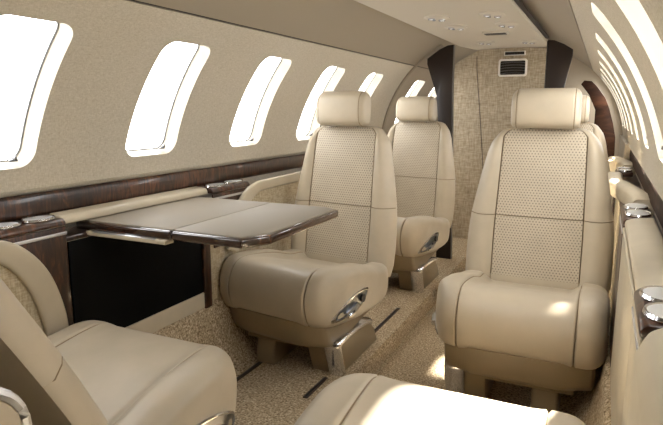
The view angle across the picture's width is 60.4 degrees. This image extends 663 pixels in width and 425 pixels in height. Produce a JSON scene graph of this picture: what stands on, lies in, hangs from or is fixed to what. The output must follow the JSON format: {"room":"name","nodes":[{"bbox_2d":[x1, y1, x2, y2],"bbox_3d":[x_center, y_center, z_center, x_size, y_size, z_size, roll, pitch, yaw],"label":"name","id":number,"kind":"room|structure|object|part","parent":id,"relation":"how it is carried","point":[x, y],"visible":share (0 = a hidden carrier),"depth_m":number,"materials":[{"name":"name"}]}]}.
{"room":"aircraft cabin","nodes":[
{"label":"aircraft cabin","id":0,"kind":"room"},
{"bbox_2d":[0,0,437,239],"bbox_3d":[-0.365,-0.411,2.604,0.302,0.748,7.050,5,11,25],"label":"wall","id":1,"kind":"structure","parent":0,"point":[114,47],"depth_m":2.01,"materials":[{"name":"fabric"}]},
{"bbox_2d":[0,240,68,336],"bbox_3d":[-1.066,0.288,1.277,0.093,0.422,1.081,6,12,29],"label":"armrest","id":2,"kind":"object","parent":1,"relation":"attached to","point":[24,274],"visible":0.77,"depth_m":1.66,"materials":[{"name":"beige leather"}]},
{"bbox_2d":[0,22,72,169],"bbox_3d":[-0.895,-0.329,1.569,0.228,0.431,0.314,5,11,25],"label":"window","id":3,"kind":"structure","parent":1,"relation":"in","point":[62,36],"depth_m":1.69,"materials":[{"name":"beige"}]},
{"bbox_3d":[-0.937,-0.158,1.682,0.019,0.018,0.026,5,11,25],"label":"shade pull","id":4,"kind":"part","parent":3,"relation":"part of","materials":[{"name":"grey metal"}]},
{"bbox_2d":[66,197,211,240],"bbox_3d":[-0.779,0.049,2.014,0.111,0.030,5.500,5,11,25],"label":"trim","id":5,"kind":"structure","parent":1,"relation":"attached to","point":[73,233],"depth_m":1.84,"materials":[{"name":"brown wood"}]},
{"bbox_2d":[50,186,207,223],"bbox_3d":[-0.709,-0.038,2.114,0.064,0.032,0.729,5,11,25],"label":"pad","id":6,"kind":"object","parent":5,"relation":"on","point":[104,209],"visible":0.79,"depth_m":2.03,"materials":[{"name":"beige leather"}]},
{"bbox_2d":[0,154,304,221],"bbox_3d":[-0.811,-0.065,2.009,0.027,0.077,5.500,5,11,25],"label":"trim","id":7,"kind":"structure","parent":1,"relation":"attached to","point":[12,208],"depth_m":2.11,"materials":[{"name":"brown wood"}]},
{"bbox_2d":[126,45,209,156],"bbox_3d":[-0.623,-0.430,2.134,0.228,0.431,0.314,5,11,25],"label":"window","id":8,"kind":"structure","parent":1,"relation":"in","point":[199,58],"depth_m":2.25,"materials":[{"name":"beige plastic"}]},
{"bbox_2d":[67,236,290,322],"bbox_3d":[-0.741,0.264,2.035,0.030,0.430,5.500,5,11,25],"label":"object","id":9,"kind":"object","parent":1,"relation":"attached to","point":[220,254],"depth_m":2.53,"materials":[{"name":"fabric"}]},
{"bbox_2d":[67,236,212,332],"bbox_3d":[-0.671,0.247,2.122,0.022,0.428,0.694,5,11,25],"label":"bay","id":10,"kind":"object","parent":9,"relation":"attached to","point":[140,286],"visible":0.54,"depth_m":2.06,"materials":[{"name":"black"}]},
{"bbox_3d":[-0.675,0.420,2.155,0.014,0.068,0.680,5,11,25],"label":"sill","id":11,"kind":"part","parent":10,"relation":"part of","materials":[{"name":"beige plastic"}]},
{"bbox_3d":[-0.532,0.199,2.411,0.022,0.420,0.045,5,11,25],"label":"post","id":12,"kind":"part","parent":10,"relation":"part of","materials":[{"name":"brown wood"}]},
{"bbox_2d":[76,197,337,248],"bbox_3d":[-0.405,0.026,1.994,0.700,0.047,0.598,5,11,25],"label":"folding table","id":13,"kind":"object","parent":1,"relation":"attached to","point":[232,223],"visible":0.93,"depth_m":1.84,"materials":[{"name":"brown wood"}]},
{"bbox_3d":[-0.651,0.071,1.796,0.260,0.003,0.020,5,11,25],"label":"slide rail","id":14,"kind":"part","parent":13,"relation":"part of","materials":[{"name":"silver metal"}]},
{"bbox_3d":[-0.642,0.076,1.804,0.330,0.015,0.040,5,11,25],"label":"support arm","id":15,"kind":"part","parent":13,"relation":"part of","materials":[{"name":"beige plastic"}]},
{"bbox_2d":[203,179,249,247],"bbox_3d":[-0.481,-0.003,2.587,0.084,0.270,0.286,5,11,25],"label":"console","id":16,"kind":"object","parent":1,"relation":"attached to","point":[212,188],"visible":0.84,"depth_m":2.53,"materials":[{"name":"brown wood"}]},
{"bbox_2d":[206,183,223,185],"bbox_3d":[-0.512,-0.117,2.504,0.065,0.012,0.108,5,11,25],"label":"cup holder","id":17,"kind":"object","parent":16,"relation":"on","point":[210,184],"depth_m":2.50,"materials":[{"name":"silver metal"}]},
{"bbox_3d":[-0.448,0.017,2.574,0.008,0.236,0.282,5,11,25],"label":"panel","id":18,"kind":"part","parent":16,"relation":"part of","materials":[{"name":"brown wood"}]},
{"bbox_2d":[230,58,290,146],"bbox_3d":[-0.351,-0.532,2.698,0.228,0.431,0.314,5,11,25],"label":"window","id":19,"kind":"structure","parent":1,"relation":"in","point":[284,65],"depth_m":2.82,"materials":[{"name":"beige"}]},
{"bbox_2d":[227,171,300,250],"bbox_3d":[-0.231,-0.058,2.985,0.033,0.320,1.077,5,11,24],"label":"armrest","id":20,"kind":"object","parent":1,"relation":"attached to","point":[283,188],"visible":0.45,"depth_m":2.86,"materials":[{"name":"beige leather"}]},
{"bbox_2d":[131,0,427,68],"bbox_3d":[-0.230,-0.775,2.473,0.005,0.005,7.050,5,11,25],"label":"trim","id":21,"kind":"structure","parent":1,"relation":"attached to","point":[131,0],"depth_m":2.27,"materials":[{"name":"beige plastic"}]},
{"bbox_2d":[297,67,344,139],"bbox_3d":[-0.079,-0.633,3.263,0.228,0.431,0.314,5,11,25],"label":"window","id":22,"kind":"structure","parent":1,"relation":"in","point":[338,72],"depth_m":3.37,"materials":[{"name":"beige"}]},
{"bbox_2d":[365,73,382,97],"bbox_3d":[0.193,-0.735,3.828,0.228,0.431,0.314,5,11,25],"label":"window","id":23,"kind":"structure","parent":1,"relation":"in","point":[376,79],"depth_m":3.92,"materials":[{"name":"beige glass"}]},
{"bbox_2d":[398,80,424,121],"bbox_3d":[0.623,-0.896,4.722,0.228,0.431,0.314,5,11,25],"label":"window","id":24,"kind":"structure","parent":1,"relation":"in","point":[419,84],"depth_m":4.81,"materials":[{"name":"beige"}]},
{"bbox_3d":[0.624,-0.895,4.721,0.227,0.430,0.314,5,11,25],"label":"frame","id":25,"kind":"part","parent":24,"relation":"part of","materials":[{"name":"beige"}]},
{"bbox_2d":[382,44,442,130],"bbox_3d":[0.592,-0.872,4.280,0.462,0.731,0.040,5,11,25],"label":"trim","id":26,"kind":"structure","parent":1,"relation":"attached to","point":[440,45],"depth_m":4.28,"materials":[{"name":"beige plastic"}]},
{"bbox_2d":[430,89,435,97],"bbox_3d":[0.889,-0.995,5.273,0.228,0.431,0.314,5,11,25],"label":"window","id":27,"kind":"structure","parent":1,"relation":"in","point":[433,94],"depth_m":5.38,"materials":[{"name":"beige glass"}]},
{"bbox_2d":[125,0,592,69],"bbox_3d":[0.302,-0.847,2.204,1.191,0.250,7.050,5,11,25],"label":"ceiling","id":28,"kind":"structure","parent":0,"point":[352,25],"depth_m":2.74,"materials":[{"name":"beige plastic"}]},
{"bbox_2d":[152,238,610,424],"bbox_3d":[0.316,0.595,2.457,1.580,0.400,7.050,5,11,25],"label":"floor","id":29,"kind":"structure","parent":0,"point":[407,348],"depth_m":2.52,"materials":[{"name":"carpet"}]},
{"bbox_2d":[0,215,73,325],"bbox_3d":[-0.910,0.276,1.716,0.084,0.510,0.241,5,11,25],"label":"console","id":30,"kind":"object","parent":29,"relation":"on","point":[49,246],"visible":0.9,"depth_m":1.72,"materials":[{"name":"brown wood"}]},
{"bbox_2d":[0,222,17,226],"bbox_3d":[-0.937,0.041,1.622,0.065,0.012,0.091,5,11,25],"label":"cup holder","id":31,"kind":"object","parent":30,"relation":"on","point":[2,224],"depth_m":1.63,"materials":[{"name":"silver metal"}]},
{"bbox_2d":[23,215,52,220],"bbox_3d":[-0.887,0.023,1.725,0.065,0.012,0.091,5,11,25],"label":"cup holder","id":32,"kind":"object","parent":30,"relation":"on","point":[39,217],"depth_m":1.72,"materials":[{"name":"silver metal"}]},
{"bbox_2d":[0,278,236,424],"bbox_3d":[-0.668,0.315,1.304,0.646,1.160,0.907,5,11,25],"label":"seat","id":33,"kind":"object","parent":29,"relation":"on","point":[89,372],"visible":1,"depth_m":1.37,"materials":[{"name":"leather"}]},
{"bbox_3d":[-0.762,0.253,1.140,0.602,0.700,0.191,5,29,25],"label":"backrest","id":34,"kind":"part","parent":33,"relation":"part of","materials":[{"name":"leather"}]},
{"bbox_2d":[48,320,236,424],"bbox_3d":[-0.608,0.504,1.490,0.606,0.250,0.581,5,11,25],"label":"seat cushion","id":35,"kind":"object","parent":33,"relation":"on","point":[134,377],"depth_m":1.47,"materials":[{"name":"leather"}]},
{"bbox_2d":[236,361,262,380],"bbox_3d":[-0.409,0.707,2.382,0.020,0.006,0.460,5,11,25],"label":"track","id":36,"kind":"object","parent":29,"relation":"on","point":[258,363],"visible":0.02,"depth_m":2.48,"materials":[{"name":"grey metal"}]},
{"bbox_2d":[219,91,396,375],"bbox_3d":[-0.072,0.056,2.604,0.636,1.210,0.725,6,12,32],"label":"seat","id":37,"kind":"object","parent":29,"relation":"on","point":[316,294],"visible":0.96,"depth_m":2.65,"materials":[{"name":"leather"}]},
{"bbox_3d":[-0.200,0.569,2.741,0.096,0.150,0.451,5,11,25],"label":"leg","id":38,"kind":"part","parent":37,"relation":"part of","materials":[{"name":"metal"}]},
{"bbox_3d":[-0.114,0.521,2.667,0.400,0.040,0.400,5,11,25],"label":"plate","id":39,"kind":"part","parent":37,"relation":"part of","materials":[{"name":"leather"}]},
{"bbox_2d":[219,249,387,327],"bbox_3d":[-0.119,0.305,2.596,0.606,0.250,0.581,7,12,33],"label":"seat cushion","id":40,"kind":"object","parent":37,"relation":"on","point":[290,288],"depth_m":2.39,"materials":[{"name":"leather"}]},
{"bbox_3d":[0.026,0.089,2.801,0.355,0.259,0.041,7,12,33],"label":"perforated panel","id":41,"kind":"part","parent":37,"relation":"part of","materials":[{"name":"leather"}]},
{"bbox_3d":[0.061,0.582,2.630,0.142,0.163,0.472,5,11,25],"label":"leg","id":42,"kind":"part","parent":37,"relation":"part of","materials":[{"name":"leather"}]},
{"bbox_3d":[0.059,-0.233,2.793,0.351,0.370,0.088,7,12,33],"label":"perforated panel","id":43,"kind":"part","parent":37,"relation":"part of","materials":[{"name":"leather"}]},
{"bbox_3d":[0.057,-0.075,2.818,0.602,0.700,0.191,7,12,33],"label":"backrest","id":44,"kind":"part","parent":37,"relation":"part of","materials":[{"name":"leather"}]},
{"bbox_3d":[0.090,0.404,2.355,0.036,0.048,0.093,7,12,33],"label":"lever","id":45,"kind":"part","parent":37,"relation":"part of","materials":[{"name":"silver metal"}]},
{"bbox_3d":[0.132,0.363,2.423,0.012,0.033,0.034,7,12,33],"label":"knob","id":46,"kind":"part","parent":37,"relation":"part of","materials":[{"name":"black plastic"}]},
{"bbox_2d":[303,377,327,397],"bbox_3d":[-0.064,0.716,2.335,0.020,0.006,0.190,5,11,25],"label":"track","id":47,"kind":"object","parent":29,"relation":"on","point":[312,390],"visible":1,"depth_m":2.33,"materials":[{"name":"grey metal"}]},
{"bbox_2d":[374,308,399,332],"bbox_3d":[0.299,0.580,3.089,0.020,0.006,0.395,5,11,25],"label":"track","id":48,"kind":"object","parent":29,"relation":"on","point":[385,320],"visible":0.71,"depth_m":3.07,"materials":[{"name":"grey metal"}]},
{"bbox_2d":[387,96,454,292],"bbox_3d":[0.444,-0.144,3.714,0.636,1.210,0.725,6,12,32],"label":"seat","id":49,"kind":"object","parent":29,"relation":"on","point":[422,149],"visible":0.64,"depth_m":3.79,"materials":[{"name":"leather"}]},
{"bbox_3d":[0.542,-0.111,3.911,0.355,0.259,0.041,7,12,33],"label":"perforated panel","id":50,"kind":"part","parent":49,"relation":"part of","materials":[{"name":"leather"}]},
{"bbox_3d":[0.575,-0.433,3.903,0.351,0.370,0.088,7,12,33],"label":"perforated panel","id":51,"kind":"part","parent":49,"relation":"part of","materials":[{"name":"leather"}]},
{"bbox_3d":[0.577,0.383,3.740,0.142,0.163,0.472,5,11,25],"label":"leg","id":52,"kind":"part","parent":49,"relation":"part of","materials":[{"name":"leather"}]},
{"bbox_3d":[0.572,-0.275,3.928,0.602,0.700,0.191,7,12,33],"label":"backrest","id":53,"kind":"part","parent":49,"relation":"part of","materials":[{"name":"leather"}]},
{"bbox_2d":[395,216,449,256],"bbox_3d":[0.397,0.105,3.706,0.606,0.250,0.581,7,12,33],"label":"seat cushion","id":54,"kind":"object","parent":49,"relation":"on","point":[416,235],"depth_m":3.41,"materials":[{"name":"leather"}]},
{"bbox_3d":[0.606,0.204,3.465,0.036,0.048,0.093,7,12,33],"label":"lever","id":55,"kind":"part","parent":49,"relation":"part of","materials":[{"name":"silver metal"}]},
{"bbox_2d":[294,373,585,424],"bbox_3d":[0.031,0.731,0.846,0.654,0.503,1.326,5,11,25],"label":"seat","id":56,"kind":"object","parent":29,"relation":"on","point":[356,398],"visible":1,"depth_m":1.26,"materials":[{"name":"leather"}]},
{"bbox_2d":[427,45,454,258],"bbox_3d":[0.815,-0.434,4.274,0.229,1.582,0.044,5,11,25],"label":"post","id":57,"kind":"object","parent":29,"relation":"on","point":[441,65],"visible":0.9,"depth_m":4.17,"materials":[{"name":"black wood"}]},
{"bbox_3d":[0.901,-0.424,4.235,0.039,1.575,0.044,5,11,25],"label":"edge trim","id":58,"kind":"part","parent":57,"relation":"part of","materials":[{"name":"grey metal"}]},
{"bbox_2d":[431,88,613,413],"bbox_3d":[0.765,0.119,2.250,0.649,1.210,0.736,5,11,25],"label":"seat","id":59,"kind":"object","parent":29,"relation":"on","point":[529,306],"visible":0.99,"depth_m":2.33,"materials":[{"name":"leather"}]},
{"bbox_3d":[0.419,0.417,2.282,0.036,0.048,0.092,5,11,25],"label":"lever","id":60,"kind":"part","parent":59,"relation":"part of","materials":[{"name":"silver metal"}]},
{"bbox_3d":[0.617,0.623,2.403,0.142,0.163,0.472,5,11,25],"label":"leg","id":61,"kind":"part","parent":59,"relation":"part of","materials":[{"name":"leather"}]},
{"bbox_2d":[436,270,609,369],"bbox_3d":[0.745,0.371,2.228,0.606,0.250,0.581,5,11,25],"label":"seat cushion","id":62,"kind":"object","parent":59,"relation":"on","point":[512,319],"depth_m":2.01,"materials":[{"name":"leather"}]},
{"bbox_3d":[0.767,0.589,2.289,0.400,0.040,0.400,5,11,25],"label":"plate","id":63,"kind":"part","parent":59,"relation":"part of","materials":[{"name":"plastic"}]},
{"bbox_3d":[0.875,0.154,2.441,0.355,0.259,0.041,5,11,25],"label":"perforated panel","id":64,"kind":"part","parent":59,"relation":"part of","materials":[{"name":"leather"}]},
{"bbox_3d":[0.898,-0.011,2.462,0.602,0.700,0.191,5,11,25],"label":"backrest","id":65,"kind":"part","parent":59,"relation":"part of","materials":[{"name":"leather"}]},
{"bbox_3d":[0.900,-0.169,2.437,0.351,0.370,0.088,5,11,25],"label":"perforated panel","id":66,"kind":"part","parent":59,"relation":"part of","materials":[{"name":"leather"}]},
{"bbox_3d":[0.871,0.653,2.274,0.096,0.150,0.451,5,11,25],"label":"leg","id":67,"kind":"part","parent":59,"relation":"part of","materials":[{"name":"leather"}]},
{"bbox_2d":[544,40,572,87],"bbox_3d":[1.512,-0.376,3.949,0.199,1.582,0.044,5,11,25],"label":"partition","id":68,"kind":"object","parent":29,"relation":"on","point":[559,55],"visible":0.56,"depth_m":3.82,"materials":[{"name":"black wood"}]},
{"bbox_3d":[1.440,-0.379,3.983,0.039,1.575,0.044,5,11,25],"label":"edge trim","id":69,"kind":"part","parent":68,"relation":"part of","materials":[{"name":"grey metal"}]},
{"bbox_2d":[578,95,611,200],"bbox_3d":[1.298,-0.079,3.352,0.649,1.210,0.736,5,11,25],"label":"seat","id":70,"kind":"object","parent":29,"relation":"on","point":[593,128],"visible":0.04,"depth_m":3.44,"materials":[{"name":"leather"}]},
{"bbox_3d":[1.433,-0.367,3.539,0.351,0.370,0.088,5,11,25],"label":"perforated panel","id":71,"kind":"part","parent":70,"relation":"part of","materials":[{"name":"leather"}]},
{"bbox_3d":[1.431,-0.209,3.564,0.602,0.700,0.191,5,11,25],"label":"backrest","id":72,"kind":"part","parent":70,"relation":"part of","materials":[{"name":"leather"}]},
{"bbox_2d":[581,81,614,156],"bbox_3d":[1.793,-0.233,3.907,0.239,1.315,0.040,5,11,25],"label":"divider fin","id":73,"kind":"object","parent":29,"relation":"on","point":[603,119],"visible":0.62,"depth_m":3.80,"materials":[{"name":"brown wood"}]},
{"bbox_2d":[610,227,634,424],"bbox_3d":[0.745,0.339,1.471,0.010,0.473,0.750,5,11,25],"label":"panel","id":74,"kind":"object","parent":29,"relation":"on","point":[626,287],"visible":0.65,"depth_m":1.40,"materials":[{"name":"beige leather"}]},
{"bbox_2d":[612,167,632,218],"bbox_3d":[1.624,0.007,3.211,0.084,0.510,0.256,5,11,25],"label":"console","id":75,"kind":"object","parent":29,"relation":"on","point":[626,171],"visible":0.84,"depth_m":3.10,"materials":[{"name":"brown wood"}]},
{"bbox_3d":[1.592,0.021,3.229,0.008,0.476,0.252,5,11,25],"label":"panel","id":76,"kind":"part","parent":75,"relation":"part of","materials":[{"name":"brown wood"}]},
{"bbox_2d":[609,202,651,366],"bbox_3d":[1.007,0.238,1.928,0.084,0.510,0.301,5,11,25],"label":"console","id":77,"kind":"object","parent":29,"relation":"on","point":[631,210],"visible":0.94,"depth_m":1.88,"materials":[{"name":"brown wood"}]},
{"bbox_3d":[0.974,0.252,1.946,0.008,0.476,0.297,5,11,25],"label":"panel","id":78,"kind":"part","parent":77,"relation":"part of","materials":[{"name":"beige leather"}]},
{"bbox_2d":[626,203,646,207],"bbox_3d":[1.039,-0.018,1.947,0.065,0.012,0.114,5,11,25],"label":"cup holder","id":79,"kind":"object","parent":77,"relation":"on","point":[628,205],"depth_m":1.95,"materials":[{"name":"silver metal"}]},
{"bbox_2d":[627,210,648,214],"bbox_3d":[0.977,0.006,1.819,0.065,0.012,0.114,5,11,25],"label":"cup holder","id":80,"kind":"object","parent":77,"relation":"on","point":[629,212],"depth_m":1.82,"materials":[{"name":"silver metal"}]},
{"bbox_2d":[622,285,662,424],"bbox_3d":[0.567,0.402,1.014,0.084,0.510,0.216,5,11,25],"label":"console","id":81,"kind":"object","parent":29,"relation":"on","point":[647,309],"visible":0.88,"depth_m":0.99,"materials":[{"name":"beige leather"}]},
{"bbox_3d":[0.534,0.416,1.032,0.008,0.476,0.212,5,11,25],"label":"panel","id":82,"kind":"part","parent":81,"relation":"part of","materials":[{"name":"beige plastic"}]},
{"bbox_2d":[643,287,662,299],"bbox_3d":[0.591,0.150,1.015,0.065,0.012,0.082,5,11,25],"label":"cup holder","id":83,"kind":"object","parent":81,"relation":"on","point":[649,293],"depth_m":1.01,"materials":[{"name":"silver metal"}]},
{"bbox_2d":[647,304,662,317],"bbox_3d":[0.546,0.167,0.923,0.065,0.012,0.082,5,11,25],"label":"cup holder","id":84,"kind":"object","parent":81,"relation":"on","point":[653,310],"depth_m":0.93,"materials":[{"name":"silver metal"}]},
{"bbox_2d":[627,328,662,424],"bbox_3d":[0.319,0.503,0.479,0.112,0.520,0.965,5,11,25],"label":"armrest","id":85,"kind":"object","parent":29,"relation":"on","point":[646,391],"visible":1,"depth_m":0.77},
{"bbox_2d":[355,0,547,49],"bbox_3d":[0.142,-0.822,1.830,0.608,0.054,6.240,5,11,25],"label":"ceiling","id":86,"kind":"structure","parent":0,"point":[412,12],"depth_m":2.97,"materials":[{"name":"beige plastic"}]},
{"bbox_2d":[424,15,449,20],"bbox_3d":[0.540,-0.995,2.923,0.128,0.019,0.188,5,11,25],"label":"recessed light","id":87,"kind":"object","parent":86,"relation":"in","point":[429,17],"visible":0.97,"depth_m":2.89,"materials":[{"name":"beige plastic"}]},
{"bbox_2d":[445,25,467,29],"bbox_3d":[0.711,-1.055,3.257,0.128,0.019,0.188,5,11,25],"label":"recessed light","id":88,"kind":"object","parent":86,"relation":"in","point":[450,27],"visible":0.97,"depth_m":3.23,"materials":[{"name":"beige"}]},
{"bbox_2d":[476,41,494,44],"bbox_3d":[1.076,-1.188,3.991,0.128,0.019,0.188,5,11,25],"label":"recessed light","id":89,"kind":"object","parent":86,"relation":"in","point":[478,42],"visible":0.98,"depth_m":3.95,"materials":[{"name":"beige plastic"}]},
{"bbox_2d":[479,11,505,17],"bbox_3d":[0.793,-0.972,2.805,0.128,0.019,0.188,5,11,25],"label":"recessed light","id":90,"kind":"object","parent":86,"relation":"in","point":[488,14],"visible":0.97,"depth_m":2.78,"materials":[{"name":"beige plastic"}]},
{"bbox_2d":[482,31,508,35],"bbox_3d":[1.002,-1.095,3.481,0.150,0.015,0.105,5,11,25],"label":"sign","id":91,"kind":"object","parent":86,"relation":"attached to","point":[488,33],"visible":1,"depth_m":3.45,"materials":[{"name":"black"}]},
{"bbox_2d":[495,22,517,27],"bbox_3d":[0.965,-1.032,3.139,0.128,0.019,0.188,5,11,25],"label":"recessed light","id":92,"kind":"object","parent":86,"relation":"in","point":[499,24],"visible":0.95,"depth_m":3.10,"materials":[{"name":"beige plastic"}]},
{"bbox_2d":[519,40,537,43],"bbox_3d":[1.355,-1.171,3.916,0.128,0.019,0.188,5,11,25],"label":"recessed light","id":93,"kind":"object","parent":86,"relation":"in","point":[520,41],"visible":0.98,"depth_m":3.88,"materials":[{"name":"beige plastic"}]},
{"bbox_2d":[514,0,548,37],"bbox_3d":[0.266,-0.730,1.371,0.026,0.008,5.500,5,11,25],"label":"trim","id":94,"kind":"structure","parent":86,"relation":"attached to","point":[519,3],"depth_m":2.95,"materials":[{"name":"black plastic"}]},
{"bbox_2d":[452,47,546,238],"bbox_3d":[1.412,-0.545,4.803,0.860,1.622,0.034,5,11,25],"label":"wall","id":95,"kind":"structure","parent":0,"point":[482,98],"depth_m":4.81,"materials":[{"name":"fabric"}]},
{"bbox_2d":[498,58,527,76],"bbox_3d":[1.472,-1.177,4.634,0.224,0.139,0.018,5,11,25],"label":"air vent","id":96,"kind":"object","parent":95,"relation":"in","point":[506,67],"visible":1,"depth_m":4.63,"materials":[{"name":"white paint"}]},
{"bbox_2d":[504,51,525,55],"bbox_3d":[1.483,-1.289,4.612,0.170,0.034,0.015,5,11,25],"label":"indicator","id":97,"kind":"object","parent":95,"relation":"attached to","point":[506,53],"visible":1,"depth_m":4.61,"materials":[{"name":"white paint"}]},
{"bbox_2d":[437,57,622,155],"bbox_3d":[1.830,-0.667,5.475,1.840,1.855,0.020,5,11,25],"label":"wall","id":98,"kind":"structure","parent":0,"point":[579,72],"depth_m":5.13,"materials":[{"name":"beige plastic"}]},
{"bbox_2d":[570,0,662,232],"bbox_3d":[0.984,-0.312,1.972,0.332,0.776,7.050,5,11,25],"label":"wall","id":99,"kind":"structure","parent":0,"point":[588,25],"depth_m":1.69,"materials":[{"name":"plastic"}]},
{"bbox_2d":[602,79,622,124],"bbox_3d":[2.421,-0.958,4.857,0.246,0.424,0.314,5,11,25],"label":"window","id":100,"kind":"structure","parent":99,"relation":"in","point":[602,79],"depth_m":4.98,"materials":[{"name":"beige"}]},
{"bbox_2d":[601,74,624,125],"bbox_3d":[2.149,-0.856,4.292,0.246,0.424,0.314,5,11,25],"label":"window","id":101,"kind":"structure","parent":99,"relation":"in","point":[601,74],"depth_m":4.41,"materials":[{"name":"beige"}]},
{"bbox_2d":[600,68,627,129],"bbox_3d":[1.877,-0.754,3.727,0.246,0.424,0.314,5,11,25],"label":"window","id":102,"kind":"structure","parent":99,"relation":"in","point":[600,68],"depth_m":3.85,"materials":[{"name":"beige glass"}]},
{"bbox_2d":[610,196,620,312],"bbox_3d":[0.709,0.386,1.358,0.030,0.430,5.500,5,11,25],"label":"panel","id":103,"kind":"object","parent":99,"relation":"attached to","point":[617,212],"depth_m":2.49,"materials":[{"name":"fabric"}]},
{"bbox_2d":[599,61,632,133],"bbox_3d":[1.605,-0.653,3.162,0.246,0.424,0.314,5,11,25],"label":"window","id":104,"kind":"structure","parent":99,"relation":"in","point":[602,65],"depth_m":3.28,"materials":[{"name":"beige glass"}]},
{"bbox_2d":[598,50,638,139],"bbox_3d":[1.333,-0.551,2.598,0.246,0.424,0.314,5,11,25],"label":"window","id":105,"kind":"structure","parent":99,"relation":"in","point":[599,52],"depth_m":2.72,"materials":[{"name":"beige glass"}]},
{"bbox_2d":[595,33,647,147],"bbox_3d":[1.062,-0.450,2.033,0.246,0.424,0.314,5,11,25],"label":"window","id":106,"kind":"structure","parent":99,"relation":"in","point":[598,38],"depth_m":2.15,"materials":[{"name":"beige glass"}]},
{"bbox_2d":[591,2,662,161],"bbox_3d":[0.789,-0.348,1.468,0.246,0.424,0.314,5,11,25],"label":"window","id":107,"kind":"structure","parent":99,"relation":"in","point":[598,14],"depth_m":1.58,"materials":[{"name":"beige glass"}]},
{"bbox_2d":[615,0,662,88],"bbox_3d":[0.517,-0.247,0.903,0.246,0.424,0.314,5,11,25],"label":"window","id":108,"kind":"structure","parent":99,"relation":"in","point":[633,10],"depth_m":1.02,"materials":[{"name":"beige glass"}]},
{"bbox_2d":[619,174,662,237],"bbox_3d":[0.747,0.177,1.302,0.111,0.030,5.500,5,11,25],"label":"trim","id":109,"kind":"structure","parent":99,"relation":"attached to","point":[633,180],"depth_m":3.07,"materials":[{"name":"brown wood"}]},
{"bbox_2d":[608,156,634,175],"bbox_3d":[1.785,-0.297,3.566,0.125,0.080,0.586,3,11,17],"label":"rail","id":110,"kind":"object","parent":109,"relation":"on","point":[614,161],"visible":0.62,"depth_m":3.52,"materials":[{"name":"beige leather"}]},
{"bbox_2d":[608,172,653,215],"bbox_3d":[1.292,-0.111,2.535,0.109,0.080,1.122,4,11,21],"label":"armrest","id":111,"kind":"object","parent":109,"relation":"on","point":[622,190],"visible":0.75,"depth_m":2.25,"materials":[{"name":"beige leather"}]},
{"bbox_2d":[625,218,662,290],"bbox_3d":[0.780,0.089,1.408,0.078,0.032,0.759,5,11,25],"label":"pad","id":112,"kind":"object","parent":109,"relation":"on","point":[644,238],"visible":0.77,"depth_m":1.34,"materials":[{"name":"beige leather"}]},
{"bbox_2d":[630,150,662,228],"bbox_3d":[0.779,0.068,1.268,0.027,0.077,5.500,5,11,25],"label":"trim","id":113,"kind":"structure","parent":99,"relation":"attached to","point":[656,201],"depth_m":2.02,"materials":[{"name":"brown wood"}]},
{"bbox_2d":[618,135,630,160],"bbox_3d":[2.271,-0.174,4.469,0.050,0.800,1.550,5,11,25],"label":"wall","id":114,"kind":"structure","parent":0,"point":[624,150],"depth_m":3.96,"materials":[{"name":"beige"}]}
]}

